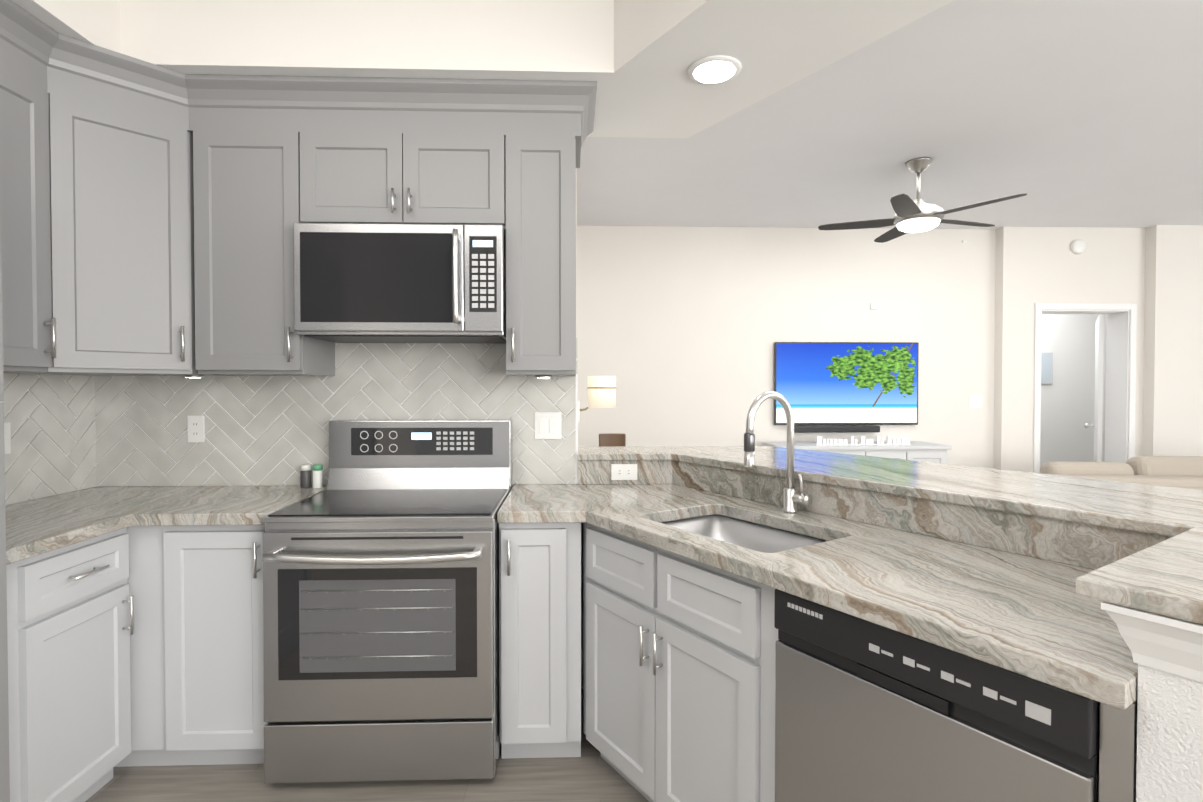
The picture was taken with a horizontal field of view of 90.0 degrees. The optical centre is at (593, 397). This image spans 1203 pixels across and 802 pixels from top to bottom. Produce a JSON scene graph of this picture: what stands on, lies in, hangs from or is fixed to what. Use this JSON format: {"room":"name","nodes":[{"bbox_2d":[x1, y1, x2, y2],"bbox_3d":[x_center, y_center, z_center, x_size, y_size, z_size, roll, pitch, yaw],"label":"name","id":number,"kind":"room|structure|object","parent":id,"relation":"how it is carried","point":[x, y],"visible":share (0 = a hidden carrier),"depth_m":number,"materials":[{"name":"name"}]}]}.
{"room":"kitchen and living room","nodes":[
{"label":"kitchen and living room","id":0,"kind":"room"},
{"bbox_2d":[11,0,122,53],"bbox_3d":[-1.847,-1.301,0.736,0.460,0.289,2.730,0,1,-2],"label":"ceiling soffit","id":1,"kind":"structure","parent":0,"point":[96,22],"depth_m":1.97,"materials":[{"name":"beige paint"}]},
{"bbox_2d":[96,484,513,486],"bbox_3d":[-1.147,-0.092,2.666,1.950,2.770,0.100,0,1,-2],"label":"wall","id":2,"kind":"structure","parent":0,"point":[512,484],"depth_m":2.62,"materials":[{"name":"beige paint"}]},
{"bbox_2d":[0,32,55,374],"bbox_3d":[-1.939,-0.577,1.721,0.338,0.990,0.499,0,1,-2],"label":"upper cabinet","id":3,"kind":"object","parent":2,"relation":"attached to","point":[25,77],"depth_m":1.89,"materials":[{"name":"grey paint"}]},
{"bbox_2d":[0,373,99,504],"bbox_3d":[-2.105,0.066,2.016,0.030,0.645,1.080,0,1,-2],"label":"backsplash","id":4,"kind":"structure","parent":2,"relation":"attached to","point":[70,433],"depth_m":2.35,"materials":[{"name":"grey tile"}]},
{"bbox_2d":[52,64,191,375],"bbox_3d":[-1.823,-0.586,2.278,0.608,0.990,0.607,0,1,-2],"label":"upper cabinet","id":5,"kind":"object","parent":2,"relation":"attached to","point":[151,213],"depth_m":2.10,"materials":[{"name":"grey paint"}]},
{"bbox_2d":[183,375,202,377],"bbox_3d":[-1.615,-0.086,2.429,0.067,0.013,0.067,0,1,-11],"label":"puck light","id":6,"kind":"object","parent":5,"relation":"attached to","point":[201,376],"depth_m":2.40,"materials":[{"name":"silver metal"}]},
{"bbox_2d":[184,76,303,375],"bbox_3d":[-1.307,-0.638,2.430,0.389,1.089,0.337,0,1,-2],"label":"upper cabinet","id":7,"kind":"object","parent":2,"relation":"attached to","point":[244,131],"depth_m":2.27,"materials":[{"name":"grey paint"}]},
{"bbox_2d":[96,337,577,485],"bbox_3d":[-1.103,0.057,2.605,2.074,0.645,0.028,0,1,-2],"label":"backsplash","id":8,"kind":"structure","parent":2,"relation":"attached to","point":[260,430],"depth_m":2.61,"materials":[{"name":"grey tile"}]},
{"bbox_2d":[300,76,507,375],"bbox_3d":[-0.727,-0.638,2.450,0.772,1.089,0.337,0,1,-2],"label":"upper cabinet","id":9,"kind":"object","parent":2,"relation":"attached to","point":[372,151],"depth_m":2.28,"materials":[{"name":"grey paint"}]},
{"bbox_2d":[293,223,505,342],"bbox_3d":[-0.725,-0.441,2.394,0.766,0.414,0.453,0,1,-2],"label":"over-the-range microwave","id":10,"kind":"object","parent":9,"relation":"attached to","point":[392,283],"visible":0.94,"depth_m":2.22,"materials":[{"name":"silver metal"}]},
{"bbox_2d":[508,80,579,375],"bbox_3d":[-0.207,-0.639,2.468,0.267,1.089,0.337,0,1,-2],"label":"upper cabinet","id":11,"kind":"object","parent":2,"relation":"attached to","point":[544,119],"depth_m":2.30,"materials":[{"name":"grey paint"}]},
{"bbox_2d":[535,375,550,377],"bbox_3d":[-0.205,-0.087,2.478,0.067,0.013,0.067,0,1,-11],"label":"puck light","id":12,"kind":"object","parent":11,"relation":"attached to","point":[536,376],"depth_m":2.45,"materials":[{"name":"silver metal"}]},
{"bbox_2d":[85,689,648,801],"bbox_3d":[1.904,1.325,2.543,10.600,0.060,11.600,0,1,-2],"label":"floor","id":13,"kind":"structure","parent":0,"point":[590,774],"depth_m":2.02,"materials":[{"name":"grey wood"}]},
{"bbox_2d":[0,191,9,801],"bbox_3d":[-1.750,0.254,1.069,0.670,2.130,0.839,0,1,-2],"label":"tall cabinet","id":14,"kind":"object","parent":13,"relation":"on","point":[4,759],"visible":1,"depth_m":1.49,"materials":[{"name":"grey paint"}]},
{"bbox_2d":[6,528,133,801],"bbox_3d":[-1.819,0.871,1.775,0.580,0.873,0.553,0,1,-2],"label":"base cabinet","id":15,"kind":"object","parent":13,"relation":"on","point":[70,619],"visible":1,"depth_m":1.80,"materials":[{"name":"grey paint"}]},
{"bbox_2d":[114,526,153,766],"bbox_3d":[-1.801,0.862,2.331,0.640,0.872,0.547,0,1,-2],"label":"base cabinet","id":16,"kind":"object","parent":13,"relation":"on","point":[140,580],"depth_m":2.07,"materials":[{"name":"grey paint"}]},
{"bbox_2d":[5,485,326,564],"bbox_3d":[-1.609,0.409,2.052,1.020,0.040,1.107,0,1,-2],"label":"countertop","id":17,"kind":"structure","parent":16,"relation":"on","point":[36,527],"depth_m":2.08,"materials":[{"name":"brown stone"}]},
{"bbox_2d":[300,464,322,487],"bbox_3d":[-1.196,0.332,2.556,0.091,0.097,0.040,0,1,-2],"label":"shakers","id":18,"kind":"object","parent":17,"relation":"on","point":[305,476],"visible":1,"depth_m":2.54,"materials":[{"name":"grey"}]},
{"bbox_2d":[154,525,266,765],"bbox_3d":[-1.295,0.862,2.339,0.372,0.872,0.567,0,1,-2],"label":"base cabinet","id":19,"kind":"object","parent":13,"relation":"on","point":[196,658],"depth_m":2.06,"materials":[{"name":"grey paint"}]},
{"bbox_2d":[260,419,512,783],"bbox_3d":[-0.720,0.700,2.274,0.760,1.200,0.714,0,1,-2],"label":"range","id":20,"kind":"object","parent":13,"relation":"on","point":[380,568],"visible":0.98,"depth_m":1.99,"materials":[{"name":"silver metal"}]},
{"bbox_2d":[499,523,580,758],"bbox_3d":[-0.194,0.861,2.377,0.286,0.872,0.567,0,1,-2],"label":"base cabinet","id":21,"kind":"object","parent":13,"relation":"on","point":[540,563],"depth_m":2.10,"materials":[{"name":"grey paint"}]},
{"bbox_2d":[599,433,625,446],"bbox_3d":[0.112,0.744,3.160,0.370,1.086,0.405,0,1,-2],"label":"bar stool","id":22,"kind":"object","parent":13,"relation":"on","point":[611,439],"visible":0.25,"depth_m":3.32,"materials":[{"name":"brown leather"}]},
{"bbox_2d":[584,523,759,801],"bbox_3d":[0.197,0.870,1.826,0.439,0.872,0.723,0,1,-2],"label":"base cabinet","id":23,"kind":"object","parent":13,"relation":"on","point":[679,678],"depth_m":1.74,"materials":[{"name":"grey paint"}]},
{"bbox_2d":[497,484,1137,709],"bbox_3d":[0.485,0.414,1.763,1.603,0.040,1.828,0,1,-2],"label":"countertop","id":24,"kind":"structure","parent":23,"relation":"on","point":[1039,619],"depth_m":1.36,"materials":[{"name":"brown stone"}]},
{"bbox_2d":[662,515,825,552],"bbox_3d":[0.450,0.541,1.873,0.417,0.216,0.602,-1,1,-33],"label":"undermount sink","id":25,"kind":"object","parent":24,"relation":"in","point":[752,536],"visible":0.04,"depth_m":2.10,"materials":[{"name":"silver metal"}]},
{"bbox_2d":[743,391,811,512],"bbox_3d":[0.609,0.183,2.008,0.245,0.412,0.149,0,1,-2],"label":"pull-down faucet","id":26,"kind":"object","parent":24,"relation":"on","point":[792,498],"visible":1,"depth_m":2.02,"materials":[{"name":"silver metal"}]},
{"bbox_2d":[756,583,763,801],"bbox_3d":[0.672,0.873,1.638,0.530,0.872,0.328,0,1,-2],"label":"base cabinet","id":27,"kind":"object","parent":13,"relation":"on","point":[759,694],"depth_m":1.48,"materials":[{"name":"grey paint"}]},
{"bbox_2d":[764,585,778,801],"bbox_3d":[0.644,0.874,1.584,0.449,0.872,0.291,0,1,-2],"label":"filler panel","id":28,"kind":"object","parent":13,"relation":"on","point":[770,632],"depth_m":1.46,"materials":[{"name":"grey paint"}]},
{"bbox_2d":[762,441,951,463],"bbox_3d":[2.239,0.824,5.178,1.450,0.860,0.440,0,1,-2],"label":"console table","id":29,"kind":"object","parent":13,"relation":"on","point":[924,451],"visible":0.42,"depth_m":4.97,"materials":[{"name":"grey wood"}]},
{"bbox_2d":[815,436,910,444],"bbox_3d":[2.261,0.358,5.040,0.805,0.074,0.028,0,1,-2],"label":"sign","id":30,"kind":"object","parent":29,"relation":"on","point":[853,441],"visible":1,"depth_m":5.03,"materials":[{"name":"white"}]},
{"bbox_2d":[774,589,1099,801],"bbox_3d":[0.807,0.881,1.305,0.530,0.868,0.598,-1,1,-33],"label":"dishwasher","id":31,"kind":"object","parent":13,"relation":"on","point":[866,711],"visible":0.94,"depth_m":1.14,"materials":[{"name":"silver metal"}]},
{"bbox_2d":[1099,700,1136,801],"bbox_3d":[1.010,0.882,1.052,0.489,0.872,0.316,0,1,-2],"label":"end panel","id":32,"kind":"object","parent":13,"relation":"on","point":[1118,727],"depth_m":0.90,"materials":[{"name":"grey paint"}]},
{"bbox_2d":[1040,456,1202,489],"bbox_3d":[4.387,0.823,4.682,2.300,0.877,0.950,0,1,6],"label":"sofa","id":33,"kind":"object","parent":13,"relation":"on","point":[1180,471],"visible":0.27,"depth_m":4.45,"materials":[{"name":"fabric"}]},
{"bbox_2d":[1101,602,1202,801],"bbox_3d":[1.131,0.810,1.011,0.764,1.020,0.223,-1,1,-33],"label":"half wall","id":34,"kind":"structure","parent":13,"relation":"on","point":[1167,653],"depth_m":0.85,"materials":[{"name":"white paint"}]},
{"bbox_2d":[123,0,722,131],"bbox_3d":[-0.845,-1.327,2.381,2.576,0.289,0.470,0,1,-2],"label":"wall","id":35,"kind":"structure","parent":0,"point":[437,39],"depth_m":2.15,"materials":[{"name":"beige paint"}]},
{"bbox_2d":[576,168,576,336],"bbox_3d":[-0.167,-0.113,3.985,0.100,2.770,2.670,0,1,-2],"label":"wall","id":36,"kind":"structure","parent":0,"point":[576,313],"depth_m":2.64,"materials":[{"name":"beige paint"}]},
{"bbox_2d":[4,422,10,453],"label":"outlet","id":37,"kind":"object","parent":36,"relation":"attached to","point":[7,432],"depth_m":2.17,"materials":[{"name":"white plastic"}]},
{"bbox_2d":[187,416,204,441],"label":"outlet","id":38,"kind":"object","parent":36,"relation":"attached to","point":[195,424],"depth_m":2.58,"materials":[{"name":"white plastic"}]},
{"bbox_2d":[534,412,560,438],"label":"light switch","id":39,"kind":"object","parent":36,"relation":"attached to","point":[547,425],"depth_m":2.64,"materials":[{"name":"white plastic"}]},
{"bbox_2d":[578,376,615,421],"bbox_3d":[0.017,0.005,3.178,0.212,0.240,0.154,0,1,-2],"label":"lamp","id":40,"kind":"object","parent":36,"relation":"attached to","point":[601,391],"visible":0.88,"depth_m":3.11,"materials":[{"name":"white plastic"}]},
{"bbox_2d":[581,523,583,688],"bbox_3d":[0.668,0.794,2.004,1.433,1.020,1.615,0,1,-2],"label":"wall","id":41,"kind":"structure","parent":0,"point":[582,605],"depth_m":2.67,"materials":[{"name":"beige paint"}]},
{"bbox_2d":[578,460,1170,569],"bbox_3d":[0.617,0.338,1.936,1.318,0.104,1.491,0,1,-2],"label":"backsplash","id":42,"kind":"structure","parent":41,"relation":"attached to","point":[1095,547],"depth_m":1.73,"materials":[{"name":"beige stone"}]},
{"bbox_2d":[611,464,636,479],"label":"outlet","id":43,"kind":"object","parent":42,"relation":"attached to","point":[618,471],"depth_m":2.64,"materials":[{"name":"white plastic"}]},
{"bbox_2d":[578,446,1202,624],"bbox_3d":[0.940,0.271,1.839,1.957,0.030,2.306,0,1,-2],"label":"bar","id":44,"kind":"object","parent":41,"relation":"on","point":[1164,578],"visible":0.92,"depth_m":1.60,"materials":[{"name":"beige stone"}]},
{"bbox_2d":[587,132,694,137],"bbox_3d":[0.180,-1.332,2.697,0.506,0.289,0.090,0,1,-2],"label":"ceiling soffit","id":45,"kind":"structure","parent":0,"point":[594,134],"depth_m":2.71,"materials":[{"name":"beige paint"}]},
{"bbox_2d":[571,0,953,83],"bbox_3d":[1.007,-1.306,1.045,2.046,0.289,2.308,0,1,-2],"label":"ceiling soffit","id":46,"kind":"structure","parent":0,"point":[635,59],"depth_m":2.00,"materials":[{"name":"beige paint"}]},
{"bbox_2d":[687,55,741,84],"bbox_3d":[0.434,-1.171,2.158,0.191,0.015,0.191,1,1,43],"label":"recessed light","id":47,"kind":"object","parent":46,"relation":"attached to","point":[714,70],"visible":1,"depth_m":2.12,"materials":[{"name":"white plastic"}]},
{"bbox_2d":[577,225,1202,472],"bbox_3d":[3.421,-0.135,5.404,7.370,2.770,0.320,0,1,-2],"label":"wall","id":48,"kind":"structure","parent":0,"point":[681,331],"depth_m":5.36,"materials":[{"name":"beige paint"}]},
{"bbox_2d":[794,425,879,432],"bbox_3d":[2.157,0.277,5.364,0.780,0.058,0.084,0,1,-2],"label":"soundbar","id":49,"kind":"object","parent":48,"relation":"attached to","point":[837,429],"visible":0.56,"depth_m":5.32,"materials":[{"name":"black plastic"}]},
{"bbox_2d":[774,342,918,424],"bbox_3d":[2.262,-0.128,5.380,1.297,0.738,0.046,0,1,-2],"label":"flat-screen tv","id":50,"kind":"object","parent":48,"relation":"attached to","point":[845,383],"visible":0.98,"depth_m":5.36,"materials":[{"name":"black"}]},
{"bbox_2d":[969,396,981,408],"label":"outlet","id":51,"kind":"object","parent":48,"relation":"attached to","point":[975,402],"depth_m":5.44,"materials":[{"name":"white plastic"}]},
{"bbox_2d":[1070,240,1085,253],"bbox_3d":[4.308,-1.343,5.337,0.130,0.130,0.036,0,1,-2],"label":"smoke detector","id":52,"kind":"object","parent":48,"relation":"attached to","point":[1077,246],"visible":0.98,"depth_m":5.32,"materials":[{"name":"white plastic"}]},
{"bbox_2d":[1033,303,1136,472],"bbox_3d":[4.387,0.203,5.485,0.926,2.092,0.235,0,1,-2],"label":"door frame","id":53,"kind":"structure","parent":48,"relation":"attached to","point":[1120,373],"depth_m":5.40,"materials":[{"name":"white wood"}]},
{"bbox_2d":[1084,315,1103,461],"bbox_3d":[4.987,0.225,5.946,0.526,2.012,0.633,0,1,-2],"label":"open door leaf","id":54,"kind":"structure","parent":48,"relation":"in","point":[1097,425],"depth_m":5.64,"materials":[{"name":"white wood"}]},
{"bbox_2d":[577,0,1202,229],"bbox_3d":[1.904,-1.524,2.498,10.600,0.100,11.600,0,1,-2],"label":"ceiling","id":55,"kind":"structure","parent":0,"point":[1074,113],"depth_m":3.45,"materials":[{"name":"white paint"}]},
{"bbox_2d":[818,157,1026,242],"bbox_3d":[2.070,-1.277,3.848,1.131,0.437,1.108,0,1,-2],"label":"ceiling fan","id":56,"kind":"object","parent":55,"relation":"hanging from","point":[918,214],"visible":1,"depth_m":3.76,"materials":[{"name":"silver metal"}]},
{"bbox_2d":[1040,314,1105,466],"bbox_3d":[4.748,-0.162,7.120,3.200,2.770,0.100,0,1,-2],"label":"door","id":57,"kind":"structure","parent":0,"point":[1067,400],"depth_m":7.08,"materials":[{"name":"paint"}]},
{"bbox_2d":[1041,352,1052,383],"bbox_3d":[5.295,-0.352,7.072,0.210,0.370,0.026,0,1,-2],"label":"framed picture","id":58,"kind":"object","parent":57,"relation":"attached to","point":[1046,367],"visible":0.54,"depth_m":7.06,"materials":[{"name":"grey"}]}
]}

